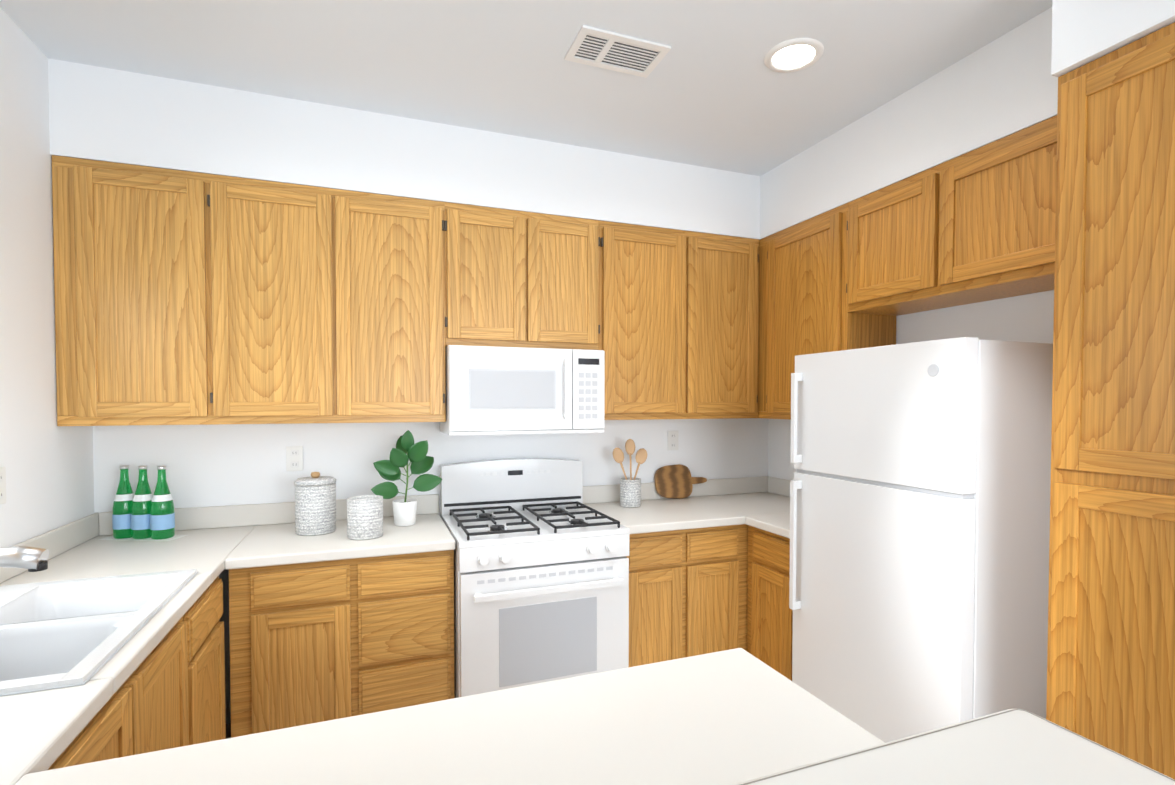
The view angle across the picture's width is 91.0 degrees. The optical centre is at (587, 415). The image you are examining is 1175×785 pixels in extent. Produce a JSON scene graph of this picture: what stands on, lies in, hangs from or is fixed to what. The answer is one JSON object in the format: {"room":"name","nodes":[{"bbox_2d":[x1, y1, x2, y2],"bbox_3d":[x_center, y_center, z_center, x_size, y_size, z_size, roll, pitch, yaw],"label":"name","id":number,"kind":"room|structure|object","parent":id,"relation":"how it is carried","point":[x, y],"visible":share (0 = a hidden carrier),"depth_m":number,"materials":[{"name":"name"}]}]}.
{"room":"kitchen","nodes":[
{"label":"kitchen","id":0,"kind":"room"},
{"bbox_2d":[0,8,93,546],"bbox_3d":[-2.042,0.055,2.051,0.150,2.770,0.845,0,1,-21],"label":"wall","id":1,"kind":"structure","parent":0,"point":[46,461],"depth_m":2.02,"materials":[{"name":"white paint"}]},
{"bbox_2d":[0,467,5,504],"bbox_3d":[-1.875,0.225,1.837,0.008,0.118,0.072,0,1,-21],"label":"electrical outlet","id":2,"kind":"object","parent":1,"relation":"attached to","point":[2,485],"visible":1,"depth_m":1.85,"materials":[{"name":"white plastic"}]},
{"bbox_2d":[226,723,230,738],"bbox_3d":[0.478,1.524,0.571,3.805,0.100,5.750,0,1,-21],"label":"floor","id":3,"kind":"structure","parent":0,"point":[228,730],"depth_m":2.62,"materials":[{"name":"tile"}]},
{"bbox_2d":[208,550,453,741],"bbox_3d":[-1.051,0.992,2.530,0.854,0.874,0.678,0,1,-21],"label":"base cabinet","id":4,"kind":"object","parent":3,"relation":"on","point":[315,642],"depth_m":2.27,"materials":[{"name":"brown wood"}]},
{"bbox_2d":[0,504,247,784],"bbox_3d":[-1.373,0.510,1.398,0.630,0.140,2.553,0,1,-21],"label":"countertop","id":5,"kind":"structure","parent":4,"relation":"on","point":[35,727],"depth_m":1.86,"materials":[{"name":"white laminate"}]},
{"bbox_2d":[0,546,49,571],"bbox_3d":[-1.444,0.360,1.368,0.296,0.331,0.342,0,1,-21],"label":"faucet","id":6,"kind":"object","parent":5,"relation":"on","point":[34,559],"depth_m":1.35,"materials":[{"name":"silver metal"}]},
{"bbox_2d":[0,546,197,695],"bbox_3d":[-1.415,0.458,1.460,0.539,0.531,0.829,0,1,-21],"label":"sink","id":7,"kind":"object","parent":5,"relation":"in","point":[63,633],"visible":0.77,"depth_m":1.48,"materials":[{"name":"white ceramic"}]},
{"bbox_2d":[98,535,186,540],"bbox_3d":[-1.880,0.515,2.448,0.310,0.001,0.110,0,1,4],"label":"tray","id":8,"kind":"object","parent":5,"relation":"on","point":[149,539],"visible":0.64,"depth_m":2.41,"materials":[{"name":"white plastic"}]},
{"bbox_2d":[112,465,133,538],"bbox_3d":[-1.965,0.362,2.451,0.084,0.304,0.084,0,1,-21],"label":"bottle","id":9,"kind":"object","parent":8,"relation":"on","point":[121,514],"visible":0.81,"depth_m":2.42,"materials":[{"name":"green glass"}]},
{"bbox_2d":[131,465,152,538],"bbox_3d":[-1.880,0.363,2.445,0.084,0.304,0.084,0,1,-21],"label":"bottle","id":10,"kind":"object","parent":8,"relation":"on","point":[140,511],"visible":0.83,"depth_m":2.42,"materials":[{"name":"green glass"}]},
{"bbox_2d":[150,466,174,539],"bbox_3d":[-1.796,0.363,2.438,0.084,0.304,0.084,0,1,-21],"label":"bottle","id":11,"kind":"object","parent":8,"relation":"on","point":[162,519],"visible":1,"depth_m":2.41,"materials":[{"name":"green glass"}]},
{"bbox_2d":[224,494,454,568],"bbox_3d":[-1.032,0.484,2.535,0.809,0.140,0.663,0,1,-21],"label":"countertop","id":12,"kind":"structure","parent":4,"relation":"on","point":[274,540],"depth_m":2.43,"materials":[{"name":"white laminate"}]},
{"bbox_2d":[294,472,335,535],"bbox_3d":[-1.200,0.379,2.548,0.170,0.266,0.170,0,1,-21],"label":"canister","id":13,"kind":"object","parent":12,"relation":"on","point":[315,503],"visible":1,"depth_m":2.48,"materials":[{"name":"ceramic"}]},
{"bbox_2d":[347,495,382,539],"bbox_3d":[-0.948,0.432,2.462,0.144,0.165,0.144,0,1,-21],"label":"canister","id":14,"kind":"object","parent":12,"relation":"on","point":[364,517],"visible":1,"depth_m":2.40,"materials":[{"name":"ceramic"}]},
{"bbox_2d":[371,430,442,525],"bbox_3d":[-0.847,0.286,2.706,0.319,0.444,0.165,0,1,-21],"label":"plant","id":15,"kind":"object","parent":12,"relation":"on","point":[401,453],"visible":1,"depth_m":2.68,"materials":[{"name":"green plant"}]},
{"bbox_2d":[440,458,629,697],"bbox_3d":[-0.276,0.830,2.774,0.758,1.187,0.743,0,1,-21],"label":"range","id":16,"kind":"object","parent":3,"relation":"on","point":[541,574],"visible":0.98,"depth_m":2.51,"materials":[{"name":"white metal"}]},
{"bbox_2d":[626,528,703,666],"bbox_3d":[0.250,0.980,3.058,0.408,0.874,0.602,0,1,-21],"label":"base cabinet","id":17,"kind":"object","parent":3,"relation":"on","point":[666,568],"depth_m":2.79,"materials":[{"name":"brown wood"}]},
{"bbox_2d":[704,524,743,653],"bbox_3d":[0.484,0.978,3.146,0.383,0.874,0.602,0,1,-21],"label":"base cabinet","id":18,"kind":"object","parent":3,"relation":"on","point":[723,545],"depth_m":2.90,"materials":[{"name":"brown wood"}]},
{"bbox_2d":[744,524,792,680],"bbox_3d":[1.148,0.983,2.893,0.602,0.874,0.372,0,1,-21],"label":"base cabinet","id":19,"kind":"object","parent":3,"relation":"on","point":[768,617],"depth_m":2.79,"materials":[{"name":"brown wood"}]},
{"bbox_2d":[583,476,790,533],"bbox_3d":[0.672,0.469,3.175,1.292,0.140,0.663,0,1,-21],"label":"countertop","id":20,"kind":"structure","parent":19,"relation":"on","point":[713,502],"depth_m":3.24,"materials":[{"name":"white laminate"}]},
{"bbox_2d":[612,439,646,507],"bbox_3d":[0.237,0.312,3.188,0.204,0.371,0.116,0,1,-21],"label":"utensil crock","id":21,"kind":"object","parent":20,"relation":"on","point":[630,491],"visible":1,"depth_m":3.16,"materials":[{"name":"ceramic"}]},
{"bbox_2d":[654,464,706,498],"bbox_3d":[0.561,0.392,3.454,0.349,0.203,0.018,0,-13,-21],"label":"cutting board","id":22,"kind":"object","parent":20,"relation":"on","point":[674,481],"visible":0.98,"depth_m":3.43,"materials":[{"name":"brown wood"}]},
{"bbox_2d":[744,492,789,538],"bbox_3d":[1.141,0.477,2.837,0.651,0.140,0.300,0,1,-21],"label":"countertop","id":23,"kind":"structure","parent":19,"relation":"on","point":[767,511],"depth_m":3.03,"materials":[{"name":"white laminate"}]},
{"bbox_2d":[789,337,1052,742],"bbox_3d":[1.324,0.586,2.315,0.658,1.695,0.790,0,1,-21],"label":"fridge","id":24,"kind":"object","parent":3,"relation":"on","point":[920,484],"visible":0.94,"depth_m":1.99,"materials":[{"name":"white enameled metal"},{"name":"white plastic"}]},
{"bbox_2d":[1046,22,1174,779],"bbox_3d":[1.665,0.244,1.548,0.568,2.414,0.463,0,1,-21],"label":"pantry","id":25,"kind":"object","parent":3,"relation":"on","point":[1111,648],"visible":1,"depth_m":1.51,"materials":[{"name":"brown wood"}]},
{"bbox_2d":[48,58,759,238],"bbox_3d":[-0.570,-1.172,2.861,3.195,0.354,0.310,0,1,-21],"label":"soffit","id":26,"kind":"structure","parent":0,"point":[97,113],"depth_m":2.55,"materials":[{"name":"white paint"}]},
{"bbox_2d":[93,418,767,723],"bbox_3d":[-0.505,0.029,3.159,3.805,2.770,0.150,0,1,-21],"label":"wall","id":27,"kind":"structure","parent":0,"point":[223,464],"depth_m":2.83,"materials":[{"name":"white paint"}]},
{"bbox_2d":[52,155,231,425],"bbox_3d":[-1.790,-0.475,2.406,0.570,1.017,0.327,0,1,-21],"label":"upper cabinet","id":28,"kind":"object","parent":27,"relation":"attached to","point":[184,297],"depth_m":2.26,"materials":[{"name":"brown wood"}]},
{"bbox_2d":[228,176,355,423],"bbox_3d":[-1.371,-0.478,2.563,0.600,1.017,0.327,0,1,-21],"label":"upper cabinet","id":29,"kind":"object","parent":27,"relation":"attached to","point":[294,308],"depth_m":2.44,"materials":[{"name":"brown wood"}]},
{"bbox_2d":[286,446,302,470],"bbox_3d":[-1.393,0.204,2.744,0.072,0.118,0.008,0,1,-21],"label":"electrical outlet","id":30,"kind":"object","parent":27,"relation":"attached to","point":[294,458],"visible":1,"depth_m":2.74,"materials":[{"name":"white plastic"}]},
{"bbox_2d":[352,191,463,422],"bbox_3d":[-0.930,-0.482,2.729,0.605,1.017,0.327,0,1,-21],"label":"upper cabinet","id":31,"kind":"object","parent":27,"relation":"attached to","point":[408,253],"depth_m":2.60,"materials":[{"name":"brown wood"}]},
{"bbox_2d":[464,204,603,350],"bbox_3d":[-0.351,-0.665,2.942,0.766,0.662,0.327,0,1,-21],"label":"upper cabinet","id":32,"kind":"object","parent":27,"relation":"attached to","point":[532,280],"depth_m":2.80,"materials":[{"name":"brown wood"}]},
{"bbox_2d":[440,345,604,435],"bbox_3d":[-0.331,-0.123,2.900,0.756,0.410,0.439,0,1,-21],"label":"microwave","id":33,"kind":"object","parent":32,"relation":"attached to","point":[492,390],"visible":0.98,"depth_m":2.72,"materials":[{"name":"white"}]},
{"bbox_2d":[667,431,677,449],"bbox_3d":[0.513,0.147,3.458,0.072,0.118,0.008,0,1,-21],"label":"electrical outlet","id":34,"kind":"object","parent":27,"relation":"attached to","point":[672,440],"visible":1,"depth_m":3.45,"materials":[{"name":"white plastic"}]},
{"bbox_2d":[604,221,747,419],"bbox_3d":[0.436,-0.494,3.241,1.051,1.017,0.327,0,1,-21],"label":"upper cabinet","id":35,"kind":"object","parent":27,"relation":"attached to","point":[676,301],"depth_m":3.08,"materials":[{"name":"brown wood"}]},
{"bbox_2d":[32,648,884,784],"bbox_3d":[-0.136,0.573,0.837,1.293,0.040,0.630,0,1,-21],"label":"countertop","id":36,"kind":"structure","parent":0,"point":[728,716],"depth_m":0.97,"materials":[{"name":"white laminate"}]},
{"bbox_2d":[0,0,1051,175],"bbox_3d":[0.478,-1.345,0.505,3.805,0.100,5.750,0,1,-21],"label":"ceiling","id":37,"kind":"structure","parent":0,"point":[712,90],"depth_m":2.14,"materials":[{"name":"white paint"}]},
{"bbox_2d":[564,25,670,77],"bbox_3d":[0.107,-1.328,2.113,0.340,0.008,0.200,0,1,-21],"label":"ceiling vent","id":38,"kind":"object","parent":37,"relation":"in","point":[604,49],"visible":1,"depth_m":2.11,"materials":[{"name":"white plastic"}]},
{"bbox_2d":[764,38,823,72],"bbox_3d":[0.762,-1.328,2.135,0.210,0.008,0.210,0,1,-21],"label":"recessed light","id":39,"kind":"object","parent":37,"relation":"in","point":[794,55],"visible":1,"depth_m":2.12,"materials":[{"name":"white plastic"}]},
{"bbox_2d":[759,7,1057,239],"bbox_3d":[1.362,-1.169,2.703,0.310,0.354,1.965,0,1,-21],"label":"soffit","id":40,"kind":"structure","parent":0,"point":[1004,85],"depth_m":2.30,"materials":[{"name":"white paint"}]},
{"bbox_2d":[768,290,1053,480],"bbox_3d":[2.216,0.076,1.110,0.150,2.770,5.600,0,1,-21],"label":"wall","id":41,"kind":"structure","parent":0,"point":[1026,318],"depth_m":2.45,"materials":[{"name":"white paint"}]},
{"bbox_2d":[748,205,895,419],"bbox_3d":[1.143,-0.492,3.171,0.393,1.017,0.956,0,1,-21],"label":"upper cabinet","id":42,"kind":"object","parent":41,"relation":"attached to","point":[796,272],"depth_m":3.00,"materials":[{"name":"brown wood"}]},
{"bbox_2d":[844,115,1056,318],"bbox_3d":[1.518,-0.725,2.260,0.326,0.509,1.002,0,1,-21],"label":"upper cabinet","id":43,"kind":"object","parent":41,"relation":"attached to","point":[977,225],"depth_m":2.17,"materials":[{"name":"brown wood"}]},
{"bbox_2d":[1051,0,1174,76],"bbox_3d":[1.668,-1.143,1.517,0.570,0.352,0.471,0,1,-21],"label":"wall","id":44,"kind":"structure","parent":0,"point":[1084,32],"depth_m":1.54,"materials":[{"name":"white paint"}]},
{"bbox_3d":[-0.335,0.965,0.344,1.830,1.029,0.160,0,1,-21],"label":"wall","id":45,"kind":"structure","parent":0,"visible":0},
{"bbox_2d":[734,708,1174,784],"bbox_3d":[-0.261,0.430,0.306,1.948,0.040,0.320,0,1,-21],"label":"bar","id":46,"kind":"object","parent":45,"relation":"on","point":[1013,746],"visible":1,"depth_m":0.67,"materials":[{"name":"white laminate"}]}
]}

